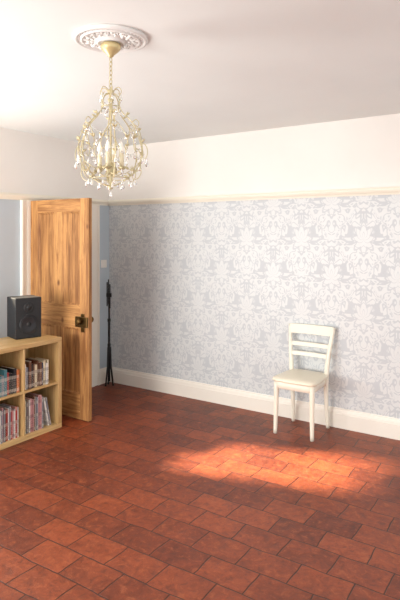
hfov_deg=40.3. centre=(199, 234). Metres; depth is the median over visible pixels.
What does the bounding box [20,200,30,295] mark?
trim
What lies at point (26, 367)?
book
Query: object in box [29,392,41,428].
magazine
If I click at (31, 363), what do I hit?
book
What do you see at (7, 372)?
book
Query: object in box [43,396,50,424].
magazine
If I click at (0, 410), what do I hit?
magazine
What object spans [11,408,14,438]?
magazine
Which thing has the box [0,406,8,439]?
magazine
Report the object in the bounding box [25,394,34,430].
magazine
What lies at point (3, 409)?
magazine
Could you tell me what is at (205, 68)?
ceiling
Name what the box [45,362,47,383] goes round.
book
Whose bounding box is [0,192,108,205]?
trim
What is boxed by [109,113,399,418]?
wall
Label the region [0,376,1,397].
book
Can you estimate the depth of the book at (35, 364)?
4.45 m
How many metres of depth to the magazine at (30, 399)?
4.41 m
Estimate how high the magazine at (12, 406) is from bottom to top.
0.242 m
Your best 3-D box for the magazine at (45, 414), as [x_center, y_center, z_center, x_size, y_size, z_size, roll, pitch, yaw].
[-1.348,1.471,4.581,0.172,0.241,0.064,0,0,34]
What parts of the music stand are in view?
leg, leg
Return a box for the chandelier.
[74,41,147,196]
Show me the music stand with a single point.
(108, 294)
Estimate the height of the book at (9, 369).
0.191 m
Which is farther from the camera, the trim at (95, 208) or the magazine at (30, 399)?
the trim at (95, 208)
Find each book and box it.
[0,365,16,393]
[0,368,6,395]
[0,375,3,396]
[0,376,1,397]
[7,372,8,394]
[9,372,12,393]
[9,373,10,393]
[17,369,18,392]
[25,358,38,385]
[25,360,30,388]
[26,367,27,388]
[28,357,44,384]
[31,363,34,387]
[31,364,32,387]
[35,364,36,386]
[36,357,48,382]
[39,362,41,385]
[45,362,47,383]
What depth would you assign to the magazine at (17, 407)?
4.29 m
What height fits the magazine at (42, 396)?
0.258 m
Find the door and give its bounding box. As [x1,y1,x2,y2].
[31,198,93,421]
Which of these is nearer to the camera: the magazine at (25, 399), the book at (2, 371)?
the book at (2, 371)
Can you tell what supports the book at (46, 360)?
on the bookcase
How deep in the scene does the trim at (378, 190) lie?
4.98 m
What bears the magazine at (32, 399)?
in the bookcase
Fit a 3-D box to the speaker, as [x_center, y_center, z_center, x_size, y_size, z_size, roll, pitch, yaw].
[-1.493,0.695,4.635,0.225,0.340,0.213,0,0,-39]
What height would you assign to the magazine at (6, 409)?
0.241 m
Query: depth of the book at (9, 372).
4.25 m
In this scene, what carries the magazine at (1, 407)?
in the bookcase
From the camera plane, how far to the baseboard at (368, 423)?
5.02 m
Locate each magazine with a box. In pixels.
[0,404,10,439]
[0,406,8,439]
[0,410,2,443]
[0,411,0,443]
[1,403,16,437]
[1,407,5,441]
[3,409,4,441]
[6,409,7,440]
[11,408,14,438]
[11,409,13,438]
[17,407,18,436]
[25,393,39,429]
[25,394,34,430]
[25,397,31,431]
[25,399,29,432]
[25,400,25,433]
[26,400,28,432]
[26,401,27,433]
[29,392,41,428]
[32,399,33,431]
[35,396,37,429]
[35,397,35,429]
[42,396,42,427]
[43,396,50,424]
[43,398,48,425]
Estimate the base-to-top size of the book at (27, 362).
0.222 m
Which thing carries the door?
in the wall at (30, 163)
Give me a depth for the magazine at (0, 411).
4.15 m
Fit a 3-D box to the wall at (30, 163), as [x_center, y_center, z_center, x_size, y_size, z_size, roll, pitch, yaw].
[-3.145,0.330,2.999,0.120,2.600,7.500,0,0,34]
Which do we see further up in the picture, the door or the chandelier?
the chandelier
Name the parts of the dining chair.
leg, leg, seat, rail, leg, leg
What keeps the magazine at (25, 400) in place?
in the bookcase
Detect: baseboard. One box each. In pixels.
[100,367,107,384]
[109,367,399,439]
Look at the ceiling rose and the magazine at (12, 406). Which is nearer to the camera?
the ceiling rose
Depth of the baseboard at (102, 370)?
5.98 m
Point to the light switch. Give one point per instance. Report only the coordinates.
(103, 262)
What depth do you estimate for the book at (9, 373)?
4.24 m
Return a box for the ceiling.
[0,0,399,146]
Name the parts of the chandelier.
bulb, bulb, chain, central stem, bulb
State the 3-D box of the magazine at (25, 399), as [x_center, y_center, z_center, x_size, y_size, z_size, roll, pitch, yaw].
[-1.436,1.461,4.431,0.158,0.263,0.013,0,0,34]
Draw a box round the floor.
[0,382,399,599]
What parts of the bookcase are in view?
shelf, panel, panel, shelf, panel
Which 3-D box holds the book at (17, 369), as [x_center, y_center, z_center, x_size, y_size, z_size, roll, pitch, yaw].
[-1.512,1.150,4.344,0.196,0.177,0.024,0,0,34]
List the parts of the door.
panel, panel, panel, panel, handle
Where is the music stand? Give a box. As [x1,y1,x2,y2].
[105,279,113,386]
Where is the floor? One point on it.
(158, 495)
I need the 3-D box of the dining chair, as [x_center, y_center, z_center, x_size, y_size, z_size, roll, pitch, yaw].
[0.856,1.205,4.554,0.429,0.853,0.443,0,0,34]
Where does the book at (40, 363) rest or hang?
on the bookcase
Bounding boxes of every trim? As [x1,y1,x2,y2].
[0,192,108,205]
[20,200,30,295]
[92,205,99,386]
[108,186,399,205]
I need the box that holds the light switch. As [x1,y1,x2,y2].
[101,260,106,267]
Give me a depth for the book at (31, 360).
4.46 m
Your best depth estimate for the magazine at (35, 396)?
4.45 m
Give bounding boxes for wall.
[0,127,108,368]
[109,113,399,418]
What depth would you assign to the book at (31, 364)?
4.41 m
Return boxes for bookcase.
[0,334,61,449]
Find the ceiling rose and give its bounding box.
[73,24,147,52]
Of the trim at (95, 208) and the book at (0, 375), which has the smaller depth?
the book at (0, 375)
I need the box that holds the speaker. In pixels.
[7,295,40,339]
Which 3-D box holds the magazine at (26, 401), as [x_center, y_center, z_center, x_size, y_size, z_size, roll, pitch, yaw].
[-1.447,1.464,4.410,0.157,0.255,0.009,0,0,34]
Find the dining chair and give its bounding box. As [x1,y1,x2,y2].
[272,323,335,441]
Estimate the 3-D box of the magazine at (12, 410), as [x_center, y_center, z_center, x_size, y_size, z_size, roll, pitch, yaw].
[-1.537,1.479,4.307,0.180,0.225,0.018,0,0,34]
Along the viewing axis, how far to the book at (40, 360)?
4.51 m
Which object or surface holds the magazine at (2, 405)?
in the bookcase
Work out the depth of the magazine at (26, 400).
4.38 m
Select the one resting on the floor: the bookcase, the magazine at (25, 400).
the bookcase
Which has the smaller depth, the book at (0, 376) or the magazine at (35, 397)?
the book at (0, 376)
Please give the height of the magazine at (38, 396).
0.277 m

